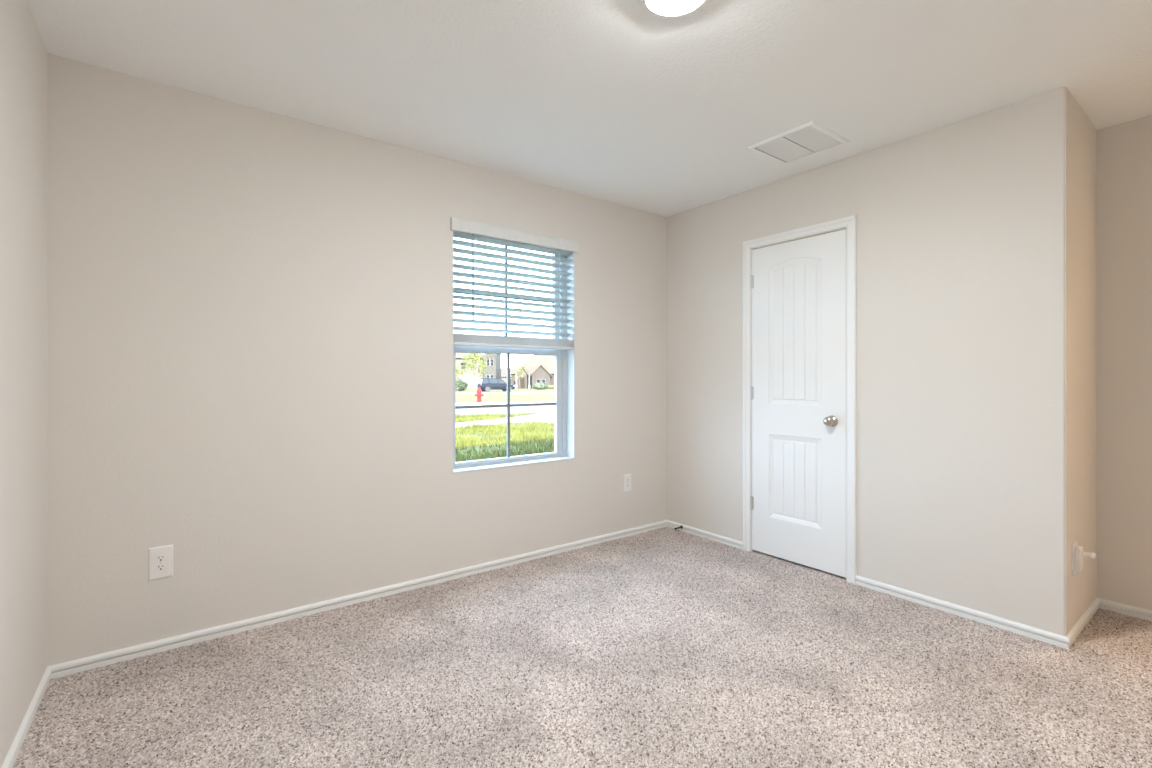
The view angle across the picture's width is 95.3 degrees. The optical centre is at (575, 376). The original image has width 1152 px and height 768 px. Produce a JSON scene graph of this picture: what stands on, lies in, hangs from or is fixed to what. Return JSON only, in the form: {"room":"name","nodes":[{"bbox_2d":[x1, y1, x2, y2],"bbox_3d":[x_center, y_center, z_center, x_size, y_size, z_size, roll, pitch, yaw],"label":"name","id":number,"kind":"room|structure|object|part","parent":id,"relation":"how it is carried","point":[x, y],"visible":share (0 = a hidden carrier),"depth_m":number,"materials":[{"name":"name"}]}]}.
{"room":"empty bedroom","nodes":[
{"label":"empty bedroom","id":0,"kind":"room"},
{"bbox_2d":[0,0,46,767],"bbox_3d":[-1.032,-0.033,0.561,0.150,2.460,3.610,0,0,-37],"label":"wall","id":1,"kind":"structure","parent":0,"point":[23,53],"depth_m":1.71,"materials":[{"name":"white paint"}]},
{"bbox_2d":[1,666,51,767],"bbox_3d":[-1.011,1.158,0.671,0.014,0.062,3.460,0,0,-37],"label":"baseboard","id":2,"kind":"structure","parent":1,"relation":"attached to","point":[12,755],"depth_m":1.73,"materials":[{"name":"white paint"}]},
{"bbox_2d":[47,53,666,665],"bbox_3d":[-0.454,-0.033,3.365,4.453,2.460,0.165,0,0,-37],"label":"wall","id":3,"kind":"structure","parent":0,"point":[250,309],"depth_m":2.50,"materials":[{"name":"white paint"}]},
{"bbox_2d":[148,544,172,580],"bbox_3d":[-1.781,0.796,2.252,0.084,0.138,0.008,0,0,-37],"label":"electrical outlet","id":4,"kind":"object","parent":3,"relation":"attached to","point":[160,559],"visible":1,"depth_m":2.25,"materials":[{"name":"plastic"}]},
{"bbox_2d":[156,564,165,570],"bbox_3d":[-1.779,0.816,2.250,0.033,0.027,0.001,0,0,-37],"label":"socket","id":5,"kind":"object","parent":4,"relation":"attached to","point":[159,567],"depth_m":2.25,"materials":[{"name":"plastic"}]},
{"bbox_2d":[156,555,165,561],"bbox_3d":[-1.779,0.776,2.250,0.033,0.027,0.001,0,0,-37],"label":"socket","id":6,"kind":"object","parent":4,"relation":"attached to","point":[159,558],"depth_m":2.25,"materials":[{"name":"plastic"}]},
{"bbox_2d":[49,520,666,678],"bbox_3d":[-0.667,1.158,3.091,3.483,0.062,0.014,0,0,-37],"label":"baseboard","id":7,"kind":"structure","parent":3,"relation":"attached to","point":[103,659],"depth_m":2.59,"materials":[{"name":"white paint"}]},
{"bbox_2d":[453,230,574,473],"bbox_3d":[-0.411,-0.178,3.392,0.888,1.486,0.163,0,0,-37],"label":"window","id":8,"kind":"structure","parent":3,"relation":"attached to","point":[564,360],"depth_m":3.60,"materials":[{"name":"white plastic"}]},
{"bbox_3d":[-0.448,-0.517,3.441,0.810,0.735,0.030,0,0,-37],"label":"sash","id":9,"kind":"part","parent":8,"relation":"part of","materials":[{"name":"white plastic"}]},
{"bbox_3d":[-0.429,0.169,3.416,0.810,0.746,0.030,0,0,-37],"label":"sash","id":10,"kind":"part","parent":8,"relation":"part of","materials":[{"name":"white plastic"}]},
{"bbox_3d":[-0.388,0.559,3.362,0.880,0.012,0.087,0,0,-37],"label":"sill","id":11,"kind":"part","parent":8,"relation":"part of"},
{"bbox_2d":[451,217,577,349],"bbox_3d":[-0.375,-0.554,3.344,0.918,0.745,0.080,0,0,-37],"label":"window blind","id":12,"kind":"object","parent":3,"relation":"attached to","point":[465,229],"visible":0.91,"depth_m":3.32,"materials":[{"name":"white plastic"}]},
{"bbox_3d":[-0.383,-0.198,3.354,0.868,0.018,0.050,0,0,-37],"label":"rail","id":13,"kind":"part","parent":12,"relation":"part of","materials":[{"name":"white plastic"}]},
{"bbox_2d":[623,474,630,491],"bbox_3d":[0.381,0.784,3.887,0.080,0.124,0.008,0,0,-37],"label":"electrical outlet","id":14,"kind":"object","parent":3,"relation":"attached to","point":[626,478],"visible":1,"depth_m":3.88,"materials":[{"name":"plastic"}]},
{"bbox_2d":[13,527,1151,767],"bbox_3d":[1.129,1.177,2.290,5.382,0.015,3.460,0,0,-37],"label":"floor","id":15,"kind":"structure","parent":0,"point":[665,647],"depth_m":2.02,"materials":[{"name":"carpet"}]},
{"bbox_2d":[26,0,1151,216],"bbox_3d":[1.105,-1.343,2.281,5.633,0.160,3.775,0,0,-37],"label":"ceiling","id":16,"kind":"structure","parent":0,"point":[621,102],"depth_m":2.16,"materials":[{"name":"white paint"}]},
{"bbox_2d":[636,0,708,16],"bbox_3d":[0.323,-1.240,1.693,0.276,0.046,0.276,0,0,-37],"label":"ceiling light","id":17,"kind":"object","parent":16,"relation":"attached to","point":[670,8],"visible":1,"depth_m":1.74,"materials":[{"name":"white glass"}]},
{"bbox_2d":[647,0,701,14],"bbox_3d":[0.323,-1.229,1.693,0.187,0.024,0.187,0,0,-37],"label":"diffuser","id":18,"kind":"object","parent":17,"relation":"attached to","point":[659,7],"depth_m":1.73,"materials":[{"name":"white glass"}]},
{"bbox_2d":[748,121,848,163],"bbox_3d":[1.203,-1.258,2.844,0.368,0.010,0.370,0,0,-37],"label":"ceiling vent","id":19,"kind":"object","parent":16,"relation":"in","point":[810,138],"visible":1,"depth_m":2.82,"materials":[{"name":"white metal"}]},
{"bbox_2d":[667,87,1095,635],"bbox_3d":[1.690,-0.033,3.417,0.670,2.460,2.339,0,0,-37],"label":"wall","id":20,"kind":"structure","parent":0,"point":[976,235],"depth_m":2.63,"materials":[{"name":"white paint"}]},
{"bbox_2d":[667,520,742,549],"bbox_3d":[0.926,1.158,3.860,0.014,0.062,0.709,0,0,-37],"label":"baseboard","id":21,"kind":"structure","parent":20,"relation":"attached to","point":[701,533],"depth_m":3.82,"materials":[{"name":"white paint"}]},
{"bbox_2d":[751,229,845,577],"bbox_3d":[1.360,0.152,3.278,0.102,2.018,0.632,0,0,-37],"label":"door","id":22,"kind":"structure","parent":20,"relation":"attached to","point":[798,388],"depth_m":3.26,"materials":[{"name":"white paint"}]},
{"bbox_3d":[1.489,0.260,3.080,0.069,0.066,0.066,0,0,-37],"label":"knob","id":23,"kind":"part","parent":22,"relation":"part of","materials":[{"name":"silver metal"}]},
{"bbox_2d":[743,215,856,584],"bbox_3d":[1.364,0.134,3.279,0.016,2.110,0.748,0,0,-37],"label":"door frame","id":24,"kind":"structure","parent":20,"relation":"attached to","point":[850,222],"depth_m":3.02,"materials":[{"name":"white paint"}]},
{"bbox_2d":[856,575,1068,648],"bbox_3d":[1.861,1.158,2.624,0.014,0.062,0.896,0,0,-37],"label":"baseboard","id":25,"kind":"structure","parent":20,"relation":"attached to","point":[1055,639],"depth_m":2.55,"materials":[{"name":"white paint"}]},
{"bbox_2d":[1066,597,1099,648],"bbox_3d":[2.394,1.158,2.474,0.684,0.062,0.014,0,0,-37],"label":"baseboard","id":26,"kind":"structure","parent":20,"relation":"attached to","point":[1085,618],"depth_m":2.44,"materials":[{"name":"white paint"}]},
{"bbox_2d":[1072,541,1095,575],"bbox_3d":[2.273,0.819,2.349,0.086,0.140,0.068,0,0,-37],"label":"outlet","id":27,"kind":"object","parent":20,"relation":"attached to","point":[1077,551],"visible":1,"depth_m":2.35,"materials":[{"name":"plastic"}]},
{"bbox_3d":[2.255,0.819,2.373,0.086,0.140,0.006,0,0,-37],"label":"wall plate","id":28,"kind":"part","parent":27,"relation":"part of","materials":[{"name":"plastic"}]},
{"bbox_2d":[1096,115,1151,610],"bbox_3d":[2.341,-0.033,3.206,0.115,2.460,3.460,0,0,-37],"label":"wall","id":29,"kind":"structure","parent":0,"point":[1123,150],"depth_m":2.61,"materials":[{"name":"white paint"}]},
{"bbox_2d":[1098,598,1151,621],"bbox_3d":[2.724,1.158,2.594,0.014,0.062,0.221,0,0,-37],"label":"baseboard","id":30,"kind":"structure","parent":29,"relation":"attached to","point":[1141,613],"depth_m":2.60,"materials":[{"name":"white paint"}]},
{"label":"outside","id":31,"kind":"structure","parent":0,"visible":0},
{"bbox_2d":[455,388,553,461],"bbox_3d":[-0.808,2.852,122.210,260.000,2.711,189.830,0,0,-37],"label":"lawn","id":32,"kind":"structure","parent":31,"point":[459,398],"depth_m":33.74,"materials":[{"name":"green plant"}]},
{"bbox_2d":[455,364,464,380],"bbox_3d":[-14.065,0.172,62.463,1.948,3.556,2.003,0,0,10],"label":"sapling","id":33,"kind":"object","parent":32,"relation":"on","point":[457,368],"visible":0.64,"depth_m":62.34,"materials":[{"name":"green plant"}]},
{"bbox_2d":[455,380,467,390],"bbox_3d":[-15.972,1.212,71.978,2.651,1.631,2.101,0,0,-37],"label":"shrub","id":34,"kind":"object","parent":32,"relation":"on","point":[459,386],"visible":0.74,"depth_m":71.62,"materials":[{"name":"green plant"}]},
{"bbox_2d":[456,353,487,392],"bbox_3d":[-11.826,-0.620,60.005,3.714,5.091,3.747,0,0,-26],"label":"young tree","id":35,"kind":"object","parent":32,"relation":"on","point":[476,355],"visible":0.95,"depth_m":59.80,"materials":[{"name":"green plant"}]},
{"bbox_2d":[455,353,500,387],"bbox_3d":[-22.721,-1.843,109.620,14.250,9.300,10.000,0,0,0],"label":"house","id":36,"kind":"structure","parent":32,"relation":"on","point":[493,361],"depth_m":105.98,"materials":[{"name":"stone"}]},
{"bbox_3d":[-21.346,1.257,105.970,4.200,2.300,0.100,0,0,0],"label":"garage door","id":37,"kind":"part","parent":36,"relation":"part of","materials":[{"name":"white"}]},
{"bbox_2d":[475,387,483,401],"bbox_3d":[-5.606,1.065,30.481,0.441,0.975,0.435,0,0,-39],"label":"fire hydrant","id":38,"kind":"object","parent":32,"relation":"on","point":[479,391],"visible":0.88,"depth_m":30.40,"materials":[{"name":"red metal"}]},
{"bbox_2d":[455,411,553,461],"bbox_3d":[-2.351,1.397,15.053,8.892,0.220,12.176,0,0,-37],"label":"grass","id":39,"kind":"structure","parent":32,"relation":"on","point":[536,426],"depth_m":12.65,"materials":[{"name":"green plant"}]},
{"bbox_2d":[455,401,553,405],"bbox_3d":[-6.761,1.495,27.424,46.953,0.176,2.972,0,0,-21],"label":"curb","id":40,"kind":"object","parent":32,"relation":"on","point":[472,403],"visible":0.19,"depth_m":27.88,"materials":[{"name":"concrete"}]},
{"bbox_2d":[501,368,514,383],"bbox_3d":[-21.129,0.397,154.739,12.200,6.000,10.200,0,0,0],"label":"house","id":41,"kind":"structure","parent":32,"relation":"on","point":[503,370],"depth_m":151.04,"materials":[{"name":"white"}]},
{"bbox_2d":[512,362,525,382],"bbox_3d":[-9.184,-0.113,85.091,2.318,4.616,2.408,0,0,-3],"label":"slender tree","id":42,"kind":"object","parent":32,"relation":"on","point":[520,367],"visible":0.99,"depth_m":85.06,"materials":[{"name":"green plant"}]},
{"bbox_2d":[510,355,553,388],"bbox_3d":[-2.492,-1.503,109.638,22.100,8.600,13.110,0,0,0],"label":"house","id":43,"kind":"structure","parent":32,"relation":"on","point":[538,368],"depth_m":105.16,"materials":[{"name":"beige brick"}]},
{"bbox_3d":[-10.642,1.097,103.728,0.900,2.400,0.110,0,0,0],"label":"door","id":44,"kind":"part","parent":43,"relation":"part of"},
{"bbox_2d":[532,383,547,389],"bbox_3d":[-6.086,1.588,88.694,3.133,1.258,2.500,0,0,-37],"label":"shrub","id":45,"kind":"object","parent":32,"relation":"on","point":[537,385],"visible":1,"depth_m":88.04,"materials":[{"name":"green plant"}]},
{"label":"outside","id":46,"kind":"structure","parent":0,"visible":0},
{"bbox_2d":[455,413,553,428],"bbox_3d":[-1.404,1.497,16.899,16.000,0.060,6.900,0,0,-37],"label":"path","id":47,"kind":"structure","parent":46,"point":[547,417],"depth_m":17.71,"materials":[{"name":"concrete"}]},
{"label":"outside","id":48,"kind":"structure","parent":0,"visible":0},
{"bbox_2d":[455,391,553,393],"bbox_3d":[-2.861,1.913,73.534,82.000,0.333,61.000,0,0,-37],"label":"street","id":49,"kind":"structure","parent":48,"point":[456,392],"depth_m":61.59,"materials":[{"name":"grey asphalt"}]},
{"bbox_2d":[477,378,514,391],"bbox_3d":[-10.304,1.028,68.022,4.640,1.720,1.870,0,0,-28],"label":"car","id":50,"kind":"object","parent":49,"relation":"on","point":[485,384],"visible":0.91,"depth_m":67.06,"materials":[{"name":"blue paint"}]},
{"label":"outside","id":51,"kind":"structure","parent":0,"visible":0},
{"bbox_2d":[455,405,553,415],"bbox_3d":[-5.057,1.532,23.249,46.024,0.100,7.388,0,0,-20],"label":"street","id":52,"kind":"structure","parent":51,"point":[543,409],"depth_m":23.23,"materials":[{"name":"concrete"}]}
]}

